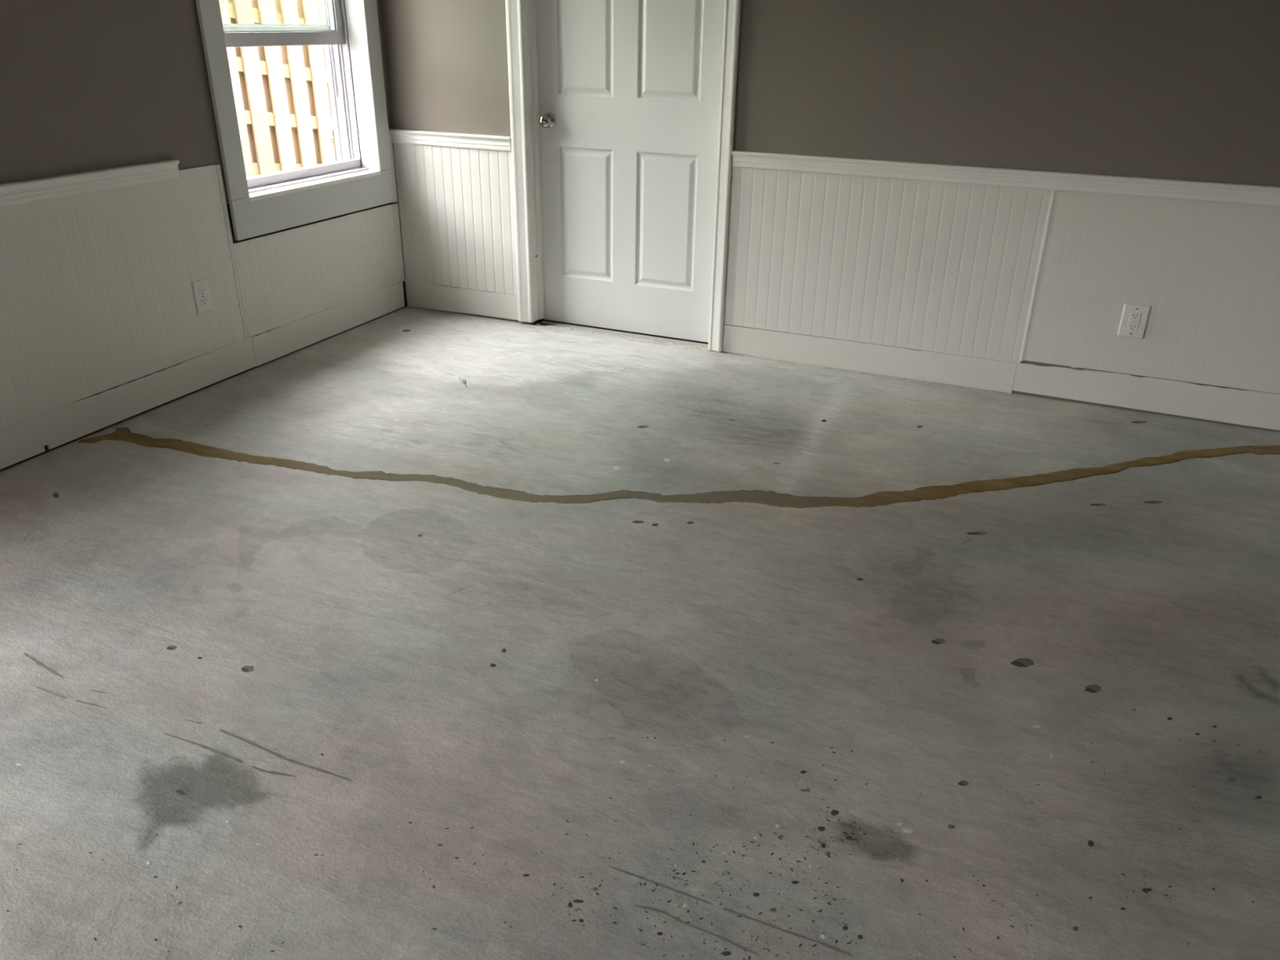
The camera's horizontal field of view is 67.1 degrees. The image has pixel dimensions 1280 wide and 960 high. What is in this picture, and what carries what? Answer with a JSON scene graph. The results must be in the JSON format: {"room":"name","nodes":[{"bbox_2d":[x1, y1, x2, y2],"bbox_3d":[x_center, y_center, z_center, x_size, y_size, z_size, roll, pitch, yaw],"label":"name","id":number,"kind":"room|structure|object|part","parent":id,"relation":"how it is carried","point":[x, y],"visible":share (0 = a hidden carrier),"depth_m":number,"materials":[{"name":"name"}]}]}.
{"room":"damaged room","nodes":[
{"label":"damaged room","id":0,"kind":"room"},
{"bbox_2d":[0,0,406,471],"bbox_3d":[-2.366,-0.865,2.159,0.215,2.560,5.850,11,27,21],"label":"wall","id":1,"kind":"structure","parent":0,"point":[97,296],"depth_m":3.34,"materials":[{"name":"beige paint"}]},
{"bbox_2d":[0,159,179,206],"bbox_3d":[-1.999,-0.810,2.818,0.028,0.062,1.634,11,27,21],"label":"trim","id":2,"kind":"structure","parent":1,"relation":"attached to","point":[31,190],"depth_m":3.17,"materials":[{"name":"white paint"}]},
{"bbox_3d":[-1.898,-0.609,3.217,0.006,0.686,1.420,11,27,21],"label":"beadboard panel","id":3,"kind":"part","parent":1,"relation":"part of","materials":[{"name":"white paint"}]},
{"bbox_2d":[191,278,212,314],"bbox_3d":[-1.682,-0.706,3.710,0.008,0.125,0.072,11,27,21],"label":"wall outlet","id":4,"kind":"object","parent":1,"relation":"attached to","point":[200,287],"visible":1,"depth_m":3.70,"materials":[{"name":"plastic"}]},
{"bbox_2d":[198,287,205,295],"bbox_3d":[-1.679,-0.723,3.701,0.003,0.028,0.033,11,27,21],"label":"socket","id":5,"kind":"object","parent":4,"relation":"attached to","point":[202,291],"depth_m":3.70,"materials":[{"name":"plastic"}]},
{"bbox_2d":[200,297,208,306],"bbox_3d":[-1.680,-0.688,3.718,0.003,0.028,0.033,11,27,21],"label":"socket","id":6,"kind":"object","parent":4,"relation":"attached to","point":[204,300],"depth_m":3.72,"materials":[{"name":"plastic"}]},
{"bbox_2d":[0,281,404,469],"bbox_3d":[-1.772,-0.372,3.670,0.006,0.128,2.906,11,27,21],"label":"baseboard","id":7,"kind":"structure","parent":1,"relation":"attached to","point":[24,439],"depth_m":3.69,"materials":[{"name":"white paint"}]},
{"bbox_3d":[-1.781,-0.370,3.676,0.013,0.136,2.949,11,27,21],"label":"sill plate","id":8,"kind":"part","parent":1,"relation":"part of","materials":[{"name":"white wood"}]},
{"bbox_3d":[-1.612,-0.891,3.818,0.006,0.684,0.020,11,27,21],"label":"beadboard panel","id":9,"kind":"part","parent":1,"relation":"part of","materials":[{"name":"white paint"}]},
{"bbox_2d":[195,0,395,240],"bbox_3d":[-1.476,-1.840,3.946,0.232,1.498,1.020,11,27,21],"label":"window","id":10,"kind":"structure","parent":1,"relation":"in","point":[348,32],"depth_m":4.23,"materials":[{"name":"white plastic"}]},
{"bbox_3d":[-1.561,-1.709,3.491,0.018,1.344,0.094,11,27,21],"label":"casing","id":11,"kind":"part","parent":10,"relation":"part of","materials":[{"name":"white wood"}]},
{"bbox_3d":[-1.540,-1.852,3.973,0.034,0.034,0.830,11,27,21],"label":"sash","id":12,"kind":"part","parent":10,"relation":"part of","materials":[{"name":"white plastic"}]},
{"bbox_3d":[-1.500,-1.816,3.971,0.036,0.052,0.830,11,27,21],"label":"sash","id":13,"kind":"part","parent":10,"relation":"part of","materials":[{"name":"white plastic"}]},
{"bbox_3d":[-1.547,-1.323,4.226,0.094,0.046,0.842,11,27,21],"label":"frame sill","id":14,"kind":"part","parent":10,"relation":"part of","materials":[{"name":"white plastic"}]},
{"bbox_3d":[-1.389,-1.214,4.199,0.018,0.152,1.020,11,27,21],"label":"casing","id":15,"kind":"part","parent":10,"relation":"part of","materials":[{"name":"white wood"}]},
{"bbox_3d":[-1.425,-1.284,4.186,0.104,0.018,0.833,11,27,21],"label":"sill","id":16,"kind":"part","parent":10,"relation":"part of","materials":[{"name":"white paint"}]},
{"bbox_3d":[-1.194,-2.072,4.262,0.018,1.344,0.090,11,27,21],"label":"casing","id":17,"kind":"part","parent":10,"relation":"part of","materials":[{"name":"white wood"}]},
{"bbox_3d":[-1.398,-0.970,4.337,0.006,0.384,1.074,11,27,21],"label":"beadboard panel","id":18,"kind":"part","parent":1,"relation":"part of","materials":[{"name":"white paint"}]},
{"bbox_3d":[-1.186,-1.501,4.613,0.006,0.336,0.033,11,27,21],"label":"beadboard panel","id":19,"kind":"part","parent":1,"relation":"part of","materials":[{"name":"white paint"}]},
{"bbox_2d":[0,306,1279,959],"bbox_3d":[0.042,0.729,1.731,5.150,0.124,5.840,11,27,21],"label":"floor","id":20,"kind":"structure","parent":0,"point":[594,646],"depth_m":2.20,"materials":[{"name":"concrete"}]},
{"bbox_2d":[379,0,1279,431],"bbox_3d":[1.225,-1.082,3.753,5.220,3.440,0.118,11,27,21],"label":"wall","id":21,"kind":"structure","parent":0,"point":[1182,90],"depth_m":3.65,"materials":[{"name":"beige paint"}]},
{"bbox_2d":[388,128,511,151],"bbox_3d":[-0.881,-1.568,4.450,0.652,0.062,0.028,11,27,21],"label":"trim","id":22,"kind":"structure","parent":21,"relation":"attached to","point":[498,143],"depth_m":4.44,"materials":[{"name":"white paint"}]},
{"bbox_3d":[-0.879,-1.262,4.607,0.646,0.694,0.006,11,27,21],"label":"beadboard panel","id":23,"kind":"part","parent":21,"relation":"part of","materials":[{"name":"white paint"}]},
{"bbox_2d":[505,0,741,351],"bbox_3d":[-0.073,-1.649,4.096,1.041,2.121,0.136,11,27,21],"label":"trim","id":24,"kind":"structure","parent":21,"relation":"attached to","point":[521,18],"depth_m":4.22,"materials":[{"name":"white paint"}]},
{"bbox_3d":[-0.541,-1.687,4.230,0.075,2.041,0.018,11,27,21],"label":"casing","id":25,"kind":"part","parent":24,"relation":"part of","materials":[{"name":"white paint"}]},
{"bbox_3d":[0.352,-1.506,3.890,0.062,2.049,0.018,11,27,21],"label":"casing","id":26,"kind":"part","parent":24,"relation":"part of","materials":[{"name":"white paint"}]},
{"bbox_2d":[535,0,724,342],"bbox_3d":[-0.059,-1.622,4.130,0.885,2.039,0.104,11,27,21],"label":"door","id":27,"kind":"structure","parent":21,"relation":"in","point":[628,91],"depth_m":4.25,"materials":[{"name":"white paint"}]},
{"bbox_3d":[-0.417,-1.597,4.293,0.064,0.064,0.068,11,27,21],"label":"knob","id":28,"kind":"part","parent":27,"relation":"part of","materials":[{"name":"silver metal"}]},
{"bbox_3d":[-0.233,-1.940,4.089,0.267,0.585,0.008,11,27,21],"label":"raised panel","id":29,"kind":"part","parent":27,"relation":"part of","materials":[{"name":"white paint"}]},
{"bbox_3d":[-0.244,-1.218,4.435,0.267,0.590,0.008,11,27,21],"label":"raised panel","id":30,"kind":"part","parent":27,"relation":"part of","materials":[{"name":"white paint"}]},
{"bbox_3d":[0.114,-1.146,4.298,0.287,0.590,0.008,11,27,21],"label":"raised panel","id":31,"kind":"part","parent":27,"relation":"part of","materials":[{"name":"white paint"}]},
{"bbox_3d":[0.125,-1.868,3.952,0.287,0.585,0.008,11,27,21],"label":"raised panel","id":32,"kind":"part","parent":27,"relation":"part of","materials":[{"name":"white paint"}]},
{"bbox_2d":[404,280,1279,430],"bbox_3d":[1.156,-0.485,4.000,5.102,0.147,0.010,11,27,21],"label":"baseboard","id":33,"kind":"structure","parent":21,"relation":"attached to","point":[1259,409],"depth_m":3.93,"materials":[{"name":"white paint"}]},
{"bbox_3d":[0.949,-0.895,3.909,1.242,0.700,0.006,11,27,21],"label":"beadboard panel","id":34,"kind":"part","parent":21,"relation":"part of","materials":[{"name":"white paint"}]},
{"bbox_2d":[732,150,1279,206],"bbox_3d":[1.944,-1.009,3.368,3.403,0.062,0.028,11,27,21],"label":"trim","id":35,"kind":"structure","parent":21,"relation":"attached to","point":[1055,180],"depth_m":3.57,"materials":[{"name":"white paint"}]},
{"bbox_2d":[1116,303,1151,338],"bbox_3d":[1.849,-0.594,3.611,0.090,0.124,0.010,11,27,21],"label":"wall outlet","id":36,"kind":"object","parent":21,"relation":"attached to","point":[1134,319],"visible":1,"depth_m":3.61,"materials":[{"name":"plastic"}]},
{"bbox_3d":[2.081,-0.676,3.472,1.218,0.686,0.006,11,27,21],"label":"beadboard panel","id":37,"kind":"part","parent":21,"relation":"part of","materials":[{"name":"white paint"}]},
{"label":"outside","id":38,"kind":"structure","parent":0,"visible":0},
{"bbox_3d":[-8.510,-1.064,5.924,13.784,0.250,20.000,11,27,21],"label":"ground","id":39,"kind":"structure","parent":38,"visible":0},
{"bbox_2d":[218,0,337,177],"bbox_3d":[-2.819,-2.378,6.220,0.088,2.462,8.630,11,27,21],"label":"wooden fence","id":40,"kind":"object","parent":39,"relation":"on","point":[282,95],"visible":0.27,"depth_m":6.76,"materials":[{"name":"brown wood"}]},
{"bbox_3d":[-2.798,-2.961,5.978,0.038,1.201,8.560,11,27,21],"label":"rail","id":41,"kind":"part","parent":40,"relation":"part of","materials":[{"name":"brown wood"}]},
{"bbox_3d":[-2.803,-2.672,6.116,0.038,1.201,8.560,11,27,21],"label":"rail","id":42,"kind":"part","parent":40,"relation":"part of","materials":[{"name":"brown wood"}]},
{"bbox_3d":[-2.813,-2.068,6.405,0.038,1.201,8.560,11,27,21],"label":"rail","id":43,"kind":"part","parent":40,"relation":"part of","materials":[{"name":"brown wood"}]},
{"bbox_3d":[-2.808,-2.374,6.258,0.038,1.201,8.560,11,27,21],"label":"rail","id":44,"kind":"part","parent":40,"relation":"part of","materials":[{"name":"brown wood"}]},
{"bbox_3d":[0.152,-1.844,4.509,1.520,2.850,0.884,11,27,21],"label":"wall","id":45,"kind":"structure","parent":0,"visible":0},
{"bbox_2d":[556,320,707,343],"bbox_3d":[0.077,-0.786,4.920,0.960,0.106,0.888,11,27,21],"label":"trim","id":46,"kind":"structure","parent":45,"relation":"attached to","point":[673,338],"depth_m":4.62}
]}

